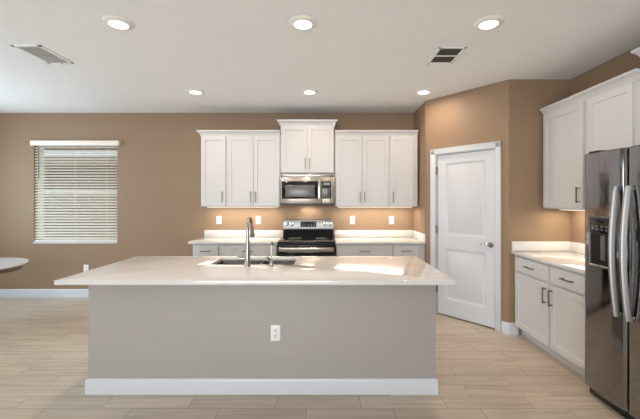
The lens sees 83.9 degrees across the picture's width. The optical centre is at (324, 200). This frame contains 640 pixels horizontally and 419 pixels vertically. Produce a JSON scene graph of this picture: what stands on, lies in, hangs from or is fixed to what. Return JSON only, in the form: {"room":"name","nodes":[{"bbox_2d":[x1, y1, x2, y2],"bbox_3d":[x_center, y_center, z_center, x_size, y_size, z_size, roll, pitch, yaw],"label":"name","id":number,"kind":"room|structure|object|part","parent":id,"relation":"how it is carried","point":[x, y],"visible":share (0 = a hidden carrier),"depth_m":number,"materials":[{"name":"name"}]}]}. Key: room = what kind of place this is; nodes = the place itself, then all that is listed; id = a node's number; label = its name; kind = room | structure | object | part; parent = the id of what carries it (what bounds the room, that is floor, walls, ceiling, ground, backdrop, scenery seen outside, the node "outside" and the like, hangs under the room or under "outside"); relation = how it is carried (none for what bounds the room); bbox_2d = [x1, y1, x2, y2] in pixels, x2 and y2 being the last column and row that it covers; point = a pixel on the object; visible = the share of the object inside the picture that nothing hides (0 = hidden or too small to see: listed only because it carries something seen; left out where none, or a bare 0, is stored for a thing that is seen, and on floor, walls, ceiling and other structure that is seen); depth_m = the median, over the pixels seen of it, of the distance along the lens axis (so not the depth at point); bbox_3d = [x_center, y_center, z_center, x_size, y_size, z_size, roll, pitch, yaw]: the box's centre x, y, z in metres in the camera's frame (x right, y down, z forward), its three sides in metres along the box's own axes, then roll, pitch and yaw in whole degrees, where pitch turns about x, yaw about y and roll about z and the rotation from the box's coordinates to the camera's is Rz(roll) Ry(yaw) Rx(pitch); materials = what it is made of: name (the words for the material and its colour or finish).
{"room":"kitchen","nodes":[
{"label":"kitchen","id":0,"kind":"room"},
{"bbox_2d":[44,148,116,149],"bbox_3d":[-2.600,-1.165,6.715,7.200,0.150,2.390,0,0,0],"label":"roof","id":1,"kind":"structure","parent":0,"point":[44,148],"depth_m":7.54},
{"bbox_2d":[0,113,413,288],"bbox_3d":[-1.312,0.070,5.435,8.276,2.780,0.150,0,0,0],"label":"wall","id":2,"kind":"structure","parent":0,"point":[159,209],"depth_m":5.36,"materials":[{"name":"beige paint"}]},
{"bbox_2d":[0,289,87,297],"bbox_3d":[-3.533,1.396,5.353,3.535,0.128,0.014,0,0,0],"label":"baseboard","id":3,"kind":"structure","parent":2,"relation":"attached to","point":[4,293],"depth_m":5.34,"materials":[{"name":"white paint"}]},
{"bbox_2d":[33,146,116,243],"bbox_3d":[-3.755,-0.114,5.420,1.260,1.522,0.151,0,0,0],"label":"window","id":4,"kind":"structure","parent":2,"relation":"in","point":[39,146],"depth_m":5.43,"materials":[{"name":"plastic"}]},
{"bbox_3d":[-3.755,0.636,5.389,1.260,0.022,0.091,0,0,0],"label":"sill","id":5,"kind":"part","parent":4,"relation":"part of","materials":[{"name":"white paint"}]},
{"bbox_2d":[30,141,120,241],"bbox_3d":[-3.734,-0.136,5.354,1.318,1.515,0.112,0,0,0],"label":"window blind","id":6,"kind":"object","parent":4,"relation":"attached to","point":[32,143],"visible":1,"depth_m":5.38,"materials":[{"name":"white plastic"}]},
{"bbox_3d":[-3.755,-0.110,5.358,0.003,1.430,0.002,0,0,0],"label":"ladder cord","id":7,"kind":"part","parent":6,"relation":"part of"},
{"bbox_3d":[-3.755,0.610,5.388,1.248,0.025,0.044,0,0,0],"label":"rail","id":8,"kind":"part","parent":6,"relation":"part of","materials":[{"name":"white plastic"}]},
{"bbox_3d":[-3.755,-0.850,5.385,1.220,0.040,0.050,0,0,0],"label":"head rail","id":9,"kind":"part","parent":6,"relation":"part of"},
{"bbox_2d":[84,265,88,271],"bbox_3d":[-3.595,1.025,5.355,0.073,0.120,0.009,0,0,0],"label":"wall outlet","id":10,"kind":"object","parent":2,"relation":"attached to","point":[86,267],"visible":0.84,"depth_m":5.35,"materials":[{"name":"white plastic"}]},
{"bbox_2d":[201,136,226,206],"bbox_3d":[-1.569,-0.416,5.165,0.364,1.004,0.386,0,0,0],"label":"upper cabinet","id":11,"kind":"object","parent":2,"relation":"attached to","point":[213,148],"visible":0.95,"depth_m":5.02,"materials":[{"name":"white paint"}]},
{"bbox_2d":[196,130,279,135],"bbox_3d":[-1.218,-0.946,5.168,1.167,0.080,0.381,0,0,0],"label":"crown molding","id":12,"kind":"structure","parent":11,"relation":"attached to","point":[201,132],"depth_m":5.00,"materials":[{"name":"white paint"}]},
{"bbox_2d":[217,216,220,223],"bbox_3d":[-1.594,0.295,5.355,0.073,0.120,0.010,0,0,0],"label":"wall outlet","id":13,"kind":"object","parent":2,"relation":"attached to","point":[218,217],"visible":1,"depth_m":5.35,"materials":[{"name":"white plastic"}]},
{"bbox_2d":[204,230,282,236],"bbox_3d":[-1.221,0.495,5.349,1.182,0.102,0.019,0,0,0],"label":"backsplash","id":14,"kind":"structure","parent":2,"relation":"attached to","point":[207,233],"depth_m":5.34,"materials":[{"name":"white stone"}]},
{"bbox_2d":[227,136,280,206],"bbox_3d":[-1.010,-0.416,5.165,0.755,1.004,0.386,0,0,0],"label":"upper cabinet","id":15,"kind":"object","parent":2,"relation":"attached to","point":[253,162],"visible":0.97,"depth_m":5.02,"materials":[{"name":"white paint"}]},
{"bbox_3d":[-1.193,-0.415,5.019,0.364,0.978,0.019,0,0,0],"label":"door","id":16,"kind":"part","parent":15,"relation":"part of","materials":[{"name":"white paint"}]},
{"bbox_3d":[-0.826,-0.415,5.019,0.364,0.978,0.019,0,0,0],"label":"door","id":17,"kind":"part","parent":15,"relation":"part of","materials":[{"name":"white paint"}]},
{"bbox_2d":[256,216,260,223],"bbox_3d":[-1.003,0.295,5.355,0.073,0.120,0.010,0,0,0],"label":"wall outlet","id":18,"kind":"object","parent":2,"relation":"attached to","point":[258,218],"visible":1,"depth_m":5.35,"materials":[{"name":"white plastic"}]},
{"bbox_2d":[276,119,337,173],"bbox_3d":[-0.248,-0.757,5.165,0.860,0.751,0.386,0,0,0],"label":"upper cabinet","id":19,"kind":"object","parent":2,"relation":"attached to","point":[307,145],"visible":0.94,"depth_m":5.02,"materials":[{"name":"white paint"}]},
{"bbox_3d":[-0.433,-0.723,5.019,0.366,0.657,0.019,0,0,0],"label":"door","id":20,"kind":"part","parent":19,"relation":"part of","materials":[{"name":"white paint"}]},
{"bbox_3d":[-0.248,-1.093,5.159,0.860,0.080,0.363,0,0,0],"label":"crown molding","id":21,"kind":"part","parent":19,"relation":"part of","materials":[{"name":"white paint"}]},
{"bbox_2d":[280,174,334,205],"bbox_3d":[-0.246,-0.145,5.137,0.760,0.453,0.438,0,0,0],"label":"microwave","id":22,"kind":"object","parent":19,"relation":"attached to","point":[295,189],"visible":1,"depth_m":4.96,"materials":[{"name":"silver metal"}]},
{"bbox_3d":[-0.338,-0.144,4.970,0.577,0.376,0.029,0,0,0],"label":"door","id":23,"kind":"part","parent":22,"relation":"part of","materials":[{"name":"silver metal"}]},
{"bbox_3d":[-0.246,-0.353,4.971,0.760,0.038,0.026,0,0,0],"label":"vent trim","id":24,"kind":"part","parent":22,"relation":"part of","materials":[{"name":"silver metal"}]},
{"bbox_3d":[-0.079,-0.147,4.937,0.034,0.252,0.038,0,0,0],"label":"handle","id":25,"kind":"part","parent":22,"relation":"part of","materials":[{"name":"silver metal"}]},
{"bbox_3d":[0.044,-0.144,4.970,0.180,0.376,0.029,0,0,0],"label":"control panel","id":26,"kind":"part","parent":22,"relation":"part of","materials":[{"name":"silver metal"}]},
{"bbox_3d":[-0.064,-0.723,5.019,0.366,0.657,0.019,0,0,0],"label":"door","id":27,"kind":"part","parent":19,"relation":"part of","materials":[{"name":"white paint"}]},
{"bbox_2d":[350,216,354,223],"bbox_3d":[0.414,0.295,5.355,0.073,0.120,0.010,0,0,0],"label":"wall outlet","id":28,"kind":"object","parent":2,"relation":"attached to","point":[352,218],"visible":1,"depth_m":5.35,"materials":[{"name":"white plastic"}]},
{"bbox_2d":[334,136,388,206],"bbox_3d":[0.523,-0.416,5.165,0.764,1.004,0.386,0,0,0],"label":"upper cabinet","id":29,"kind":"object","parent":2,"relation":"attached to","point":[361,163],"visible":1,"depth_m":5.02,"materials":[{"name":"white paint"}]},
{"bbox_3d":[0.337,-0.415,5.019,0.368,0.978,0.019,0,0,0],"label":"door","id":30,"kind":"part","parent":29,"relation":"part of","materials":[{"name":"white paint"}]},
{"bbox_3d":[0.709,-0.415,5.019,0.368,0.978,0.019,0,0,0],"label":"door","id":31,"kind":"part","parent":29,"relation":"part of","materials":[{"name":"white paint"}]},
{"bbox_2d":[335,130,417,135],"bbox_3d":[0.723,-0.946,5.002,1.164,0.080,0.050,0,0,0],"label":"crown molding","id":32,"kind":"structure","parent":29,"relation":"attached to","point":[337,132],"depth_m":5.00,"materials":[{"name":"white paint"}]},
{"bbox_2d":[334,230,411,236],"bbox_3d":[0.727,0.495,5.349,1.170,0.102,0.019,0,0,0],"label":"backsplash","id":33,"kind":"structure","parent":2,"relation":"attached to","point":[337,233],"depth_m":5.34,"materials":[{"name":"white stone"}]},
{"bbox_2d":[389,216,393,223],"bbox_3d":[1.000,0.295,5.355,0.073,0.120,0.010,0,0,0],"label":"wall outlet","id":34,"kind":"object","parent":2,"relation":"attached to","point":[391,218],"visible":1,"depth_m":5.35,"materials":[{"name":"white plastic"}]},
{"bbox_2d":[389,136,416,206],"bbox_3d":[1.105,-0.416,5.165,0.401,1.004,0.386,0,0,0],"label":"upper cabinet","id":35,"kind":"object","parent":2,"relation":"attached to","point":[402,149],"visible":0.93,"depth_m":5.02,"materials":[{"name":"white paint"}]},
{"bbox_2d":[0,298,625,418],"bbox_3d":[-1.312,1.510,0.630,8.276,0.100,9.760,0,0,0],"label":"floor","id":36,"kind":"structure","parent":0,"point":[482,372],"depth_m":2.77,"materials":[{"name":"brown wood"}]},
{"bbox_2d":[0,257,28,273],"bbox_3d":[-3.930,1.085,3.940,1.010,0.751,1.010,0,0,0],"label":"round table","id":37,"kind":"object","parent":36,"relation":"on","point":[8,264],"visible":1,"depth_m":4.04,"materials":[{"name":"stone"}]},
{"bbox_2d":[193,244,218,255],"bbox_3d":[-1.587,1.018,5.025,0.357,0.883,0.666,0,0,0],"label":"base cabinet","id":38,"kind":"object","parent":36,"relation":"on","point":[198,249],"visible":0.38,"depth_m":4.73,"materials":[{"name":"white paint"}]},
{"bbox_2d":[188,230,282,243],"bbox_3d":[-1.221,0.510,5.035,1.182,0.132,0.649,0,0,0],"label":"countertop","id":39,"kind":"structure","parent":38,"relation":"on","point":[210,236],"depth_m":5.25,"materials":[{"name":"white stone"}]},
{"bbox_2d":[219,244,277,255],"bbox_3d":[-1.024,1.018,5.025,0.768,0.883,0.666,0,0,0],"label":"base cabinet","id":40,"kind":"object","parent":36,"relation":"on","point":[224,249],"visible":0.23,"depth_m":4.73,"materials":[{"name":"white paint"}]},
{"bbox_2d":[85,285,437,394],"bbox_3d":[-0.477,1.018,3.075,2.655,0.883,0.797,0,0,0],"label":"kitchen island","id":41,"kind":"object","parent":36,"relation":"on","point":[143,339],"visible":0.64,"depth_m":2.69,"materials":[{"name":"paint"}]},
{"bbox_2d":[54,256,455,284],"bbox_3d":[-0.478,0.561,2.958,2.740,0.030,1.068,0,0,0],"label":"island countertop","id":42,"kind":"structure","parent":41,"relation":"on","point":[138,270],"depth_m":2.70,"materials":[{"name":"white stone"}]},
{"bbox_2d":[234,217,254,266],"bbox_3d":[-0.685,0.343,3.050,0.138,0.405,0.243,0,0,0],"label":"kitchen faucet","id":43,"kind":"object","parent":42,"relation":"on","point":[246,257],"visible":1,"depth_m":2.94,"materials":[{"name":"silver metal"}]},
{"bbox_2d":[215,261,294,264],"bbox_3d":[-0.626,0.675,3.217,0.751,0.197,0.399,0,0,0],"label":"sink","id":44,"kind":"object","parent":42,"relation":"in","point":[220,262],"visible":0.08,"depth_m":3.40,"materials":[{"name":"metal"}]},
{"bbox_3d":[-0.792,0.675,3.217,0.420,0.197,0.399,0,0,0],"label":"bowl","id":45,"kind":"part","parent":44,"relation":"part of","materials":[{"name":"metal"}]},
{"bbox_3d":[-0.416,0.675,3.217,0.330,0.197,0.399,0,0,0],"label":"bowl","id":46,"kind":"part","parent":44,"relation":"part of","materials":[{"name":"metal"}]},
{"bbox_2d":[266,241,273,265],"bbox_3d":[-0.446,0.443,2.982,0.056,0.205,0.088,0,0,29],"label":"water tap","id":47,"kind":"object","parent":42,"relation":"on","point":[271,260],"visible":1,"depth_m":2.96,"materials":[{"name":"silver metal"}]},
{"bbox_3d":[-0.477,1.402,3.066,2.655,0.116,0.778,0,0,0],"label":"baseboard","id":48,"kind":"part","parent":41,"relation":"part of","materials":[{"name":"white paint"}]},
{"bbox_2d":[271,325,279,340],"bbox_3d":[-0.374,1.000,2.687,0.073,0.120,0.009,0,0,0],"label":"wall outlet","id":49,"kind":"object","parent":41,"relation":"attached to","point":[275,329],"visible":1,"depth_m":2.69,"materials":[{"name":"white plastic"}]},
{"bbox_2d":[278,219,334,255],"bbox_3d":[-0.246,0.869,4.997,0.758,1.182,0.705,0,0,0],"label":"range","id":50,"kind":"object","parent":36,"relation":"on","point":[302,237],"visible":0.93,"depth_m":5.09,"materials":[{"name":"silver metal"}]},
{"bbox_3d":[-0.246,0.643,4.667,0.724,0.058,0.044,0,0,0],"label":"handle","id":51,"kind":"part","parent":50,"relation":"part of","materials":[{"name":"silver metal"}]},
{"bbox_3d":[-0.246,0.888,4.706,0.754,0.603,0.036,0,0,0],"label":"oven door","id":52,"kind":"part","parent":50,"relation":"part of","materials":[{"name":"black glass"}]},
{"bbox_2d":[278,237,334,242],"bbox_3d":[-0.246,0.551,5.000,0.758,0.017,0.610,0,0,0],"label":"cooktop","id":53,"kind":"object","parent":50,"relation":"in","point":[285,239],"depth_m":4.83,"materials":[{"name":"black glass"}]},
{"bbox_3d":[-0.246,0.353,5.309,0.742,0.150,0.082,0,0,0],"label":"control panel","id":54,"kind":"part","parent":50,"relation":"part of","materials":[{"name":"metal"}]},
{"bbox_2d":[335,243,391,255],"bbox_3d":[0.525,1.018,5.025,0.750,0.883,0.666,0,0,0],"label":"base cabinet","id":55,"kind":"object","parent":36,"relation":"on","point":[340,249],"visible":0.24,"depth_m":4.73,"materials":[{"name":"white paint"}]},
{"bbox_2d":[334,230,425,243],"bbox_3d":[0.737,0.510,5.035,1.190,0.132,0.649,0,0,0],"label":"countertop","id":56,"kind":"structure","parent":55,"relation":"on","point":[340,236],"depth_m":5.25,"materials":[{"name":"white stone"}]},
{"bbox_2d":[392,244,424,261],"bbox_3d":[1.115,1.018,5.025,0.431,0.883,0.666,0,0,0],"label":"base cabinet","id":57,"kind":"object","parent":36,"relation":"on","point":[418,250],"visible":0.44,"depth_m":4.73,"materials":[{"name":"white paint"}]},
{"bbox_3d":[1.079,0.671,4.739,0.334,0.147,0.019,0,0,0],"label":"drawer","id":58,"kind":"part","parent":57,"relation":"part of","materials":[{"name":"white paint"}]},
{"bbox_2d":[515,255,558,359],"bbox_3d":[2.341,1.018,3.566,0.666,0.883,0.624,0,0,0],"label":"base cabinet","id":59,"kind":"object","parent":36,"relation":"on","point":[532,277],"visible":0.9,"depth_m":3.51,"materials":[{"name":"white paint"}]},
{"bbox_3d":[2.055,0.671,3.549,0.019,0.147,0.569,0,0,0],"label":"drawer","id":60,"kind":"part","parent":59,"relation":"part of","materials":[{"name":"white paint"}]},
{"bbox_3d":[2.055,1.054,3.549,0.019,0.577,0.569,0,0,0],"label":"door","id":61,"kind":"part","parent":59,"relation":"part of","materials":[{"name":"white paint"}]},
{"bbox_3d":[2.027,0.880,3.299,0.038,0.150,0.011,0,0,0],"label":"handle","id":62,"kind":"part","parent":59,"relation":"part of","materials":[{"name":"silver metal"}]},
{"bbox_2d":[511,241,584,273],"bbox_3d":[2.350,0.510,3.293,0.649,0.132,1.171,0,0,0],"label":"countertop","id":63,"kind":"structure","parent":59,"relation":"on","point":[569,255],"depth_m":3.70,"materials":[{"name":"white stone"}]},
{"bbox_2d":[548,265,584,376],"bbox_3d":[2.341,1.018,2.982,0.666,0.883,0.540,0,0,0],"label":"base cabinet","id":64,"kind":"object","parent":36,"relation":"on","point":[567,287],"visible":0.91,"depth_m":3.01,"materials":[{"name":"white paint"}]},
{"bbox_3d":[2.055,0.671,2.982,0.019,0.147,0.520,0,0,0],"label":"drawer","id":65,"kind":"part","parent":64,"relation":"part of","materials":[{"name":"white paint"}]},
{"bbox_2d":[585,145,639,418],"bbox_3d":[2.269,0.541,2.247,0.773,1.818,0.910,0,0,0],"label":"refrigerator","id":66,"kind":"object","parent":36,"relation":"on","point":[612,177],"visible":1,"depth_m":2.38,"materials":[{"name":"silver metal"}]},
{"bbox_3d":[1.935,0.177,2.506,0.009,0.110,0.180,0,0,0],"label":"dispenser panel","id":67,"kind":"part","parent":66,"relation":"part of","materials":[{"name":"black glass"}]},
{"bbox_3d":[1.924,0.338,2.364,0.082,0.865,0.028,0,0,0],"label":"handle","id":68,"kind":"part","parent":66,"relation":"part of","materials":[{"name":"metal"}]},
{"bbox_3d":[1.924,0.338,2.272,0.082,0.865,0.028,0,0,0],"label":"handle","id":69,"kind":"part","parent":66,"relation":"part of","materials":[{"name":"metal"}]},
{"bbox_3d":[1.990,0.517,2.052,0.082,1.730,0.520,0,0,0],"label":"door","id":70,"kind":"part","parent":66,"relation":"part of","materials":[{"name":"silver metal"}]},
{"bbox_2d":[0,0,639,112],"bbox_3d":[-1.312,-1.370,0.630,8.276,0.100,9.760,0,0,0],"label":"ceiling","id":71,"kind":"structure","parent":0,"point":[246,56],"depth_m":3.17,"materials":[{"name":"paint"}]},
{"bbox_2d":[11,45,73,64],"bbox_3d":[-2.540,-1.309,3.220,0.250,0.022,0.410,0,0,0],"label":"ceiling vent","id":72,"kind":"object","parent":71,"relation":"in","point":[39,52],"visible":1,"depth_m":3.20,"materials":[{"name":"white metal"}]},
{"bbox_2d":[102,15,134,29],"bbox_3d":[-1.530,-1.310,2.640,0.208,0.018,0.208,0,0,0],"label":"recessed light","id":73,"kind":"object","parent":71,"relation":"in","point":[117,22],"visible":1,"depth_m":2.61,"materials":[{"name":"white plastic"}]},
{"bbox_2d":[186,89,204,94],"bbox_3d":[-1.564,-1.310,4.300,0.208,0.018,0.208,0,0,0],"label":"recessed light","id":74,"kind":"object","parent":71,"relation":"in","point":[192,91],"visible":1,"depth_m":4.26,"materials":[{"name":"white plastic"}]},
{"bbox_2d":[289,15,316,29],"bbox_3d":[-0.163,-1.310,2.640,0.208,0.018,0.208,0,0,0],"label":"recessed light","id":75,"kind":"object","parent":71,"relation":"in","point":[301,22],"visible":1,"depth_m":2.61,"materials":[{"name":"white plastic"}]},
{"bbox_2d":[301,89,317,94],"bbox_3d":[-0.187,-1.310,4.300,0.208,0.018,0.208,0,0,0],"label":"recessed light","id":76,"kind":"object","parent":71,"relation":"in","point":[305,91],"visible":1,"depth_m":4.26,"materials":[{"name":"white plastic"}]},
{"bbox_2d":[415,89,432,94],"bbox_3d":[1.190,-1.310,4.300,0.208,0.018,0.208,0,0,0],"label":"recessed light","id":77,"kind":"object","parent":71,"relation":"in","point":[420,91],"visible":1,"depth_m":4.26,"materials":[{"name":"white plastic"}]},
{"bbox_2d":[426,47,467,63],"bbox_3d":[1.100,-1.316,3.240,0.250,0.006,0.370,0,0,0],"label":"ceiling vent","id":78,"kind":"object","parent":71,"relation":"in","point":[442,55],"visible":1,"depth_m":3.22,"materials":[{"name":"metal"}]},
{"bbox_2d":[473,15,503,29],"bbox_3d":[1.213,-1.310,2.640,0.208,0.018,0.208,0,0,0],"label":"recessed light","id":79,"kind":"object","parent":71,"relation":"in","point":[488,22],"visible":1,"depth_m":2.61,"materials":[{"name":"white plastic"}]},
{"bbox_2d":[414,101,425,261],"bbox_3d":[1.383,0.070,5.048,0.100,2.780,0.625,0,0,0],"label":"wall","id":80,"kind":"structure","parent":0,"point":[420,113],"depth_m":4.92,"materials":[{"name":"beige paint"}]},
{"bbox_2d":[426,79,508,322],"bbox_3d":[1.708,0.070,4.329,0.100,2.780,1.071,0,0,-39],"label":"wall","id":81,"kind":"structure","parent":0,"point":[477,115],"depth_m":4.15,"materials":[{"name":"beige paint"}]},
{"bbox_2d":[430,141,500,332],"bbox_3d":[1.692,0.400,4.315,0.141,2.121,0.911,0,0,-39],"label":"door","id":82,"kind":"structure","parent":81,"relation":"in","point":[465,181],"depth_m":4.27,"materials":[{"name":"white paint"}]},
{"bbox_2d":[501,321,517,334],"bbox_3d":[2.026,1.396,3.901,0.089,0.128,0.146,0,0,-39],"label":"baseboard","id":83,"kind":"structure","parent":81,"relation":"attached to","point":[505,326],"depth_m":3.87,"materials":[{"name":"white paint"}]},
{"bbox_2d":[509,79,570,333],"bbox_3d":[2.415,0.070,3.930,0.822,2.780,0.100,0,0,0],"label":"wall","id":84,"kind":"structure","parent":0,"point":[529,220],"depth_m":3.88,"materials":[{"name":"beige paint"}]},
{"bbox_2d":[571,45,639,243],"bbox_3d":[2.751,0.070,0.555,0.150,2.780,9.610,0,0,0],"label":"wall","id":85,"kind":"structure","parent":0,"point":[625,62],"depth_m":3.54,"materials":[{"name":"beige paint"}]},
{"bbox_2d":[543,101,585,209],"bbox_3d":[2.493,-0.416,3.541,0.362,1.004,0.610,0,0,0],"label":"upper cabinet","id":86,"kind":"object","parent":85,"relation":"attached to","point":[564,130],"visible":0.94,"depth_m":3.49,"materials":[{"name":"white paint"}]},
{"bbox_3d":[2.331,-0.051,3.286,0.038,0.150,0.011,0,0,0],"label":"handle","id":87,"kind":"part","parent":86,"relation":"part of","materials":[{"name":"silver metal"}]},
{"bbox_2d":[540,68,639,115],"bbox_3d":[2.343,-0.946,3.252,0.050,0.080,1.189,0,0,0],"label":"crown molding","id":88,"kind":"structure","parent":86,"relation":"attached to","point":[631,76],"depth_m":3.08,"materials":[{"name":"white paint"}]},
{"bbox_2d":[570,241,584,253],"bbox_3d":[2.666,0.495,3.284,0.019,0.102,1.151,0,0,0],"label":"backsplash","id":89,"kind":"structure","parent":85,"relation":"attached to","point":[574,246],"depth_m":3.74,"materials":[{"name":"white stone"}]},
{"bbox_2d":[586,80,639,153],"bbox_3d":[2.493,-0.416,2.946,0.362,1.004,0.578,0,0,0],"label":"upper cabinet","id":90,"kind":"object","parent":85,"relation":"attached to","point":[613,116],"visible":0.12,"depth_m":2.90,"materials":[{"name":"white paint"}]},
{"bbox_3d":[2.522,-0.651,2.684,0.304,0.533,0.054,0,0,0],"label":"filler panel","id":91,"kind":"part","parent":90,"relation":"part of","materials":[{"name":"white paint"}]},
{"bbox_2d":[630,47,639,56],"bbox_3d":[2.493,-0.781,2.215,0.362,0.703,0.980,0,0,0],"label":"upper cabinet","id":92,"kind":"object","parent":85,"relation":"attached to","point":[636,51],"visible":1,"depth_m":2.66,"materials":[{"name":"white paint"}]},
{"label":"outside","id":93,"kind":"structure","parent":0,"visible":0},
{"bbox_3d":[-2.000,1.760,12.560,20.000,0.100,13.600,0,0,0],"label":"lawn","id":94,"kind":"structure","parent":93,"visible":0},
{"bbox_2d":[44,151,116,236],"bbox_3d":[-7.500,-0.390,11.750,10.600,4.200,3.500,0,0,0],"label":"house","id":95,"kind":"structure","parent":94,"relation":"on","point":[44,151],"depth_m":10.50,"materials":[{"name":"paint"}]}
]}

